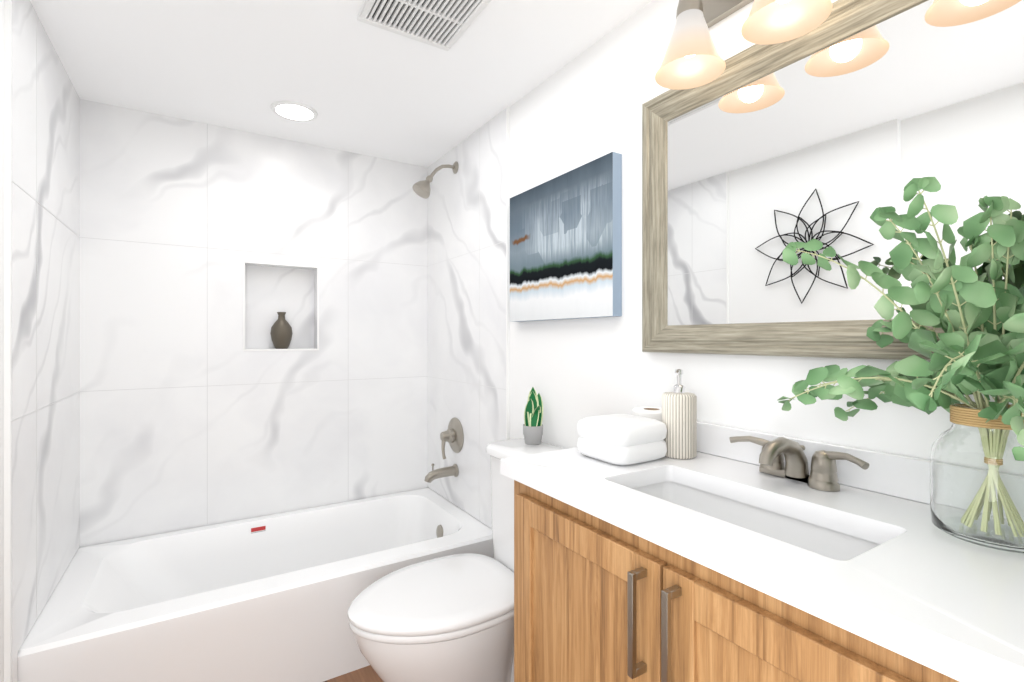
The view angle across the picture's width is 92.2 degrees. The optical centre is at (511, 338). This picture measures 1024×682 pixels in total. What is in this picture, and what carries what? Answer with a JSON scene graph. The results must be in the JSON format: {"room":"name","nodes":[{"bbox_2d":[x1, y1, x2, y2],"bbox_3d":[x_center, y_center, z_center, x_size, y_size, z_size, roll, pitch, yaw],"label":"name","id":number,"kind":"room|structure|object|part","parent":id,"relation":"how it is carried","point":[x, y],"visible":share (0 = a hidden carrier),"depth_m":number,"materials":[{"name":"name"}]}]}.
{"room":"bathroom","nodes":[
{"label":"bathroom","id":0,"kind":"room"},
{"bbox_2d":[0,0,3,681],"bbox_3d":[-1.353,0.127,1.251,0.100,2.398,1.690,0,0,-32],"label":"wall","id":1,"kind":"structure","parent":0,"point":[1,340],"depth_m":1.25,"materials":[{"name":"white paint"}]},
{"bbox_2d":[4,0,79,681],"bbox_3d":[-1.525,0.127,1.629,0.012,2.198,0.866,0,0,-32],"label":"tile","id":2,"kind":"structure","parent":1,"relation":"attached to","point":[41,330],"depth_m":1.48,"materials":[{"name":"tile"}]},
{"bbox_2d":[12,181,79,421],"bbox_3d":[-1.524,-0.065,1.635,0.001,1.815,0.858,0,0,-32],"label":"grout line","id":3,"kind":"structure","parent":2,"relation":"attached to","point":[79,236],"depth_m":1.52,"materials":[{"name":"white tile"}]},
{"bbox_2d":[79,99,428,547],"bbox_3d":[-1.148,0.127,2.449,1.724,2.398,0.120,0,0,-32],"label":"wall","id":4,"kind":"structure","parent":0,"point":[143,326],"depth_m":2.28,"materials":[{"name":"tile"}]},
{"bbox_2d":[80,124,427,523],"bbox_3d":[-1.116,-0.065,2.398,1.504,1.815,0.001,0,0,-32],"label":"grout line","id":5,"kind":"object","parent":4,"relation":"attached to","point":[207,320],"depth_m":2.23,"materials":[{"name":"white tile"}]},
{"bbox_2d":[243,261,318,350],"bbox_3d":[-1.117,-0.152,2.397,0.338,0.424,0.002,0,0,-32],"label":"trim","id":6,"kind":"structure","parent":4,"relation":"attached to","point":[244,262],"depth_m":2.38,"materials":[{"name":"white tile"}]},
{"bbox_2d":[270,312,292,348],"bbox_3d":[-1.140,-0.040,2.437,0.100,0.181,0.100,0,0,-32],"label":"vase","id":7,"kind":"object","parent":4,"relation":"on","point":[281,333],"visible":1,"depth_m":2.40,"materials":[{"name":"brown ceramic"}]},
{"bbox_2d":[245,265,313,348],"bbox_3d":[-1.174,-0.152,2.486,0.322,0.408,0.030,0,0,-32],"label":"wall","id":8,"kind":"structure","parent":0,"point":[270,292],"depth_m":2.46,"materials":[{"name":"tile"}]},
{"bbox_2d":[30,0,651,166],"bbox_3d":[-0.397,-1.022,1.256,1.724,0.100,2.900,0,0,-32],"label":"ceiling","id":9,"kind":"structure","parent":0,"point":[359,87],"depth_m":1.74,"materials":[{"name":"white paint"}]},
{"bbox_2d":[271,101,317,121],"bbox_3d":[-0.928,-0.967,2.103,0.184,0.010,0.184,0,0,-32],"label":"recessed light","id":10,"kind":"object","parent":9,"relation":"in","point":[295,111],"visible":1,"depth_m":2.09,"materials":[{"name":"white plastic"}]},
{"bbox_2d":[357,0,490,50],"bbox_3d":[-0.260,-0.964,1.437,0.300,0.016,0.300,0,0,-32],"label":"fan","id":11,"kind":"object","parent":9,"relation":"attached to","point":[443,24],"visible":0.96,"depth_m":1.48,"materials":[{"name":"white plastic"}]},
{"bbox_2d":[324,665,383,681],"bbox_3d":[-0.397,1.276,1.256,1.724,0.100,2.900,0,0,-32],"label":"floor","id":12,"kind":"structure","parent":0,"point":[367,674],"depth_m":1.78,"materials":[{"name":"brown wood"}]},
{"bbox_2d":[18,488,493,681],"bbox_3d":[-0.902,1.036,2.058,1.519,0.380,0.786,0,0,-32],"label":"tub","id":13,"kind":"object","parent":12,"relation":"on","point":[269,598],"visible":0.77,"depth_m":1.77,"materials":[{"name":"white ceramic"}]},
{"bbox_2d":[348,438,564,681],"bbox_3d":[-0.145,0.806,1.577,0.732,0.840,0.438,0,0,-32],"label":"toilet","id":14,"kind":"object","parent":12,"relation":"on","point":[449,618],"visible":0.73,"depth_m":1.44,"materials":[{"name":"white ceramic"}]},
{"bbox_2d":[523,387,542,444],"bbox_3d":[0.077,0.281,1.803,0.074,0.208,0.074,0,0,-32],"label":"snake plant","id":15,"kind":"object","parent":14,"relation":"on","point":[533,424],"visible":1,"depth_m":1.80,"materials":[{"name":"green plant"}]},
{"bbox_3d":[0.077,0.351,1.803,0.074,0.068,0.074,0,0,-32],"label":"pot","id":16,"kind":"part","parent":15,"relation":"part of","materials":[{"name":"white ceramic"}]},
{"bbox_2d":[500,421,1023,681],"bbox_3d":[0.425,0.720,0.902,0.506,1.011,0.975,0,0,-32],"label":"bathroom vanity","id":17,"kind":"object","parent":12,"relation":"on","point":[719,557],"visible":0.96,"depth_m":0.79,"materials":[{"name":"brown wood"}]},
{"bbox_2d":[577,414,666,464],"bbox_3d":[0.268,0.244,1.208,0.170,0.092,0.170,0,0,-32],"label":"towel","id":18,"kind":"object","parent":17,"relation":"on","point":[621,439],"visible":1,"depth_m":1.15,"materials":[{"name":"white fabric"}]},
{"bbox_2d":[632,407,661,421],"bbox_3d":[0.374,0.240,1.322,0.100,0.100,0.100,0,0,-32],"label":"toilet paper roll","id":19,"kind":"object","parent":17,"relation":"on","point":[652,412],"visible":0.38,"depth_m":1.29,"materials":[{"name":"white paper"}]},
{"bbox_2d":[662,369,696,458],"bbox_3d":[0.413,0.183,1.216,0.081,0.214,0.081,0,0,-32],"label":"soap dispenser","id":20,"kind":"object","parent":17,"relation":"on","point":[679,411],"visible":0.94,"depth_m":1.18,"materials":[{"name":"ceramic"}]},
{"bbox_2d":[729,436,868,491],"bbox_3d":[0.540,0.242,0.978,0.151,0.095,0.272,0,0,-32],"label":"faucet","id":21,"kind":"object","parent":17,"relation":"on","point":[822,476],"visible":1,"depth_m":0.96,"materials":[{"name":"silver metal"}]},
{"bbox_2d":[777,177,1023,553],"bbox_3d":[0.618,0.024,0.677,0.340,0.531,0.551,0,0,-32],"label":"vase","id":22,"kind":"object","parent":17,"relation":"on","point":[977,473],"visible":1,"depth_m":0.72,"materials":[{"name":"clear glass"}]},
{"bbox_3d":[0.705,0.195,0.721,0.142,0.190,0.142,0,0,-32],"label":"glass","id":23,"kind":"part","parent":22,"relation":"part of","materials":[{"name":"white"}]},
{"bbox_2d":[442,0,1023,525],"bbox_3d":[0.317,0.127,1.647,0.100,2.398,2.800,0,0,-32],"label":"wall","id":24,"kind":"structure","parent":0,"point":[580,110],"depth_m":1.49,"materials":[{"name":"white paint"}]},
{"bbox_2d":[428,107,509,528],"bbox_3d":[-0.246,0.127,2.435,0.012,2.198,0.866,0,0,-32],"label":"tile","id":25,"kind":"structure","parent":24,"relation":"attached to","point":[453,285],"depth_m":2.35,"materials":[{"name":"tile"}]},
{"bbox_2d":[412,161,458,198],"bbox_3d":[-0.379,-0.788,2.425,0.226,0.208,0.092,0,0,-32],"label":"shower head","id":26,"kind":"object","parent":25,"relation":"attached to","point":[422,189],"visible":1,"depth_m":2.39},
{"bbox_2d":[424,464,458,482],"bbox_3d":[-0.354,0.660,2.441,0.168,0.090,0.064,0,0,-32],"label":"tub spout","id":27,"kind":"object","parent":25,"relation":"attached to","point":[431,476],"visible":1,"depth_m":2.43,"materials":[{"name":"silver metal"}]},
{"bbox_2d":[440,417,463,458],"bbox_3d":[-0.320,0.497,2.463,0.086,0.195,0.176,0,0,-32],"label":"shower valve","id":28,"kind":"object","parent":25,"relation":"attached to","point":[452,435],"visible":1,"depth_m":2.44,"materials":[{"name":"silver metal"}]},
{"bbox_2d":[428,128,505,520],"bbox_3d":[-0.252,-0.065,2.436,0.001,1.815,0.858,0,0,-32],"label":"grout line","id":29,"kind":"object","parent":25,"relation":"attached to","point":[479,322],"depth_m":2.27,"materials":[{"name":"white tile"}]},
{"bbox_2d":[510,152,621,321],"bbox_3d":[0.164,-0.318,1.756,0.038,0.499,0.591,0,0,-32],"label":"painting","id":30,"kind":"object","parent":24,"relation":"attached to","point":[565,245],"visible":1,"depth_m":1.67,"materials":[{"name":"blue fabric"}]},
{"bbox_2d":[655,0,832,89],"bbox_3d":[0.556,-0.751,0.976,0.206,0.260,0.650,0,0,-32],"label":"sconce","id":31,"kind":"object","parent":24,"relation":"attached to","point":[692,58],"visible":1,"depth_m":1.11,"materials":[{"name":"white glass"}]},
{"bbox_2d":[642,0,1023,360],"bbox_3d":[0.627,-0.317,1.027,0.031,0.711,0.921,0,0,-32],"label":"mirror","id":32,"kind":"object","parent":24,"relation":"attached to","point":[840,124],"visible":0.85,"depth_m":1.02,"materials":[{"name":"clear glass"}]}
]}

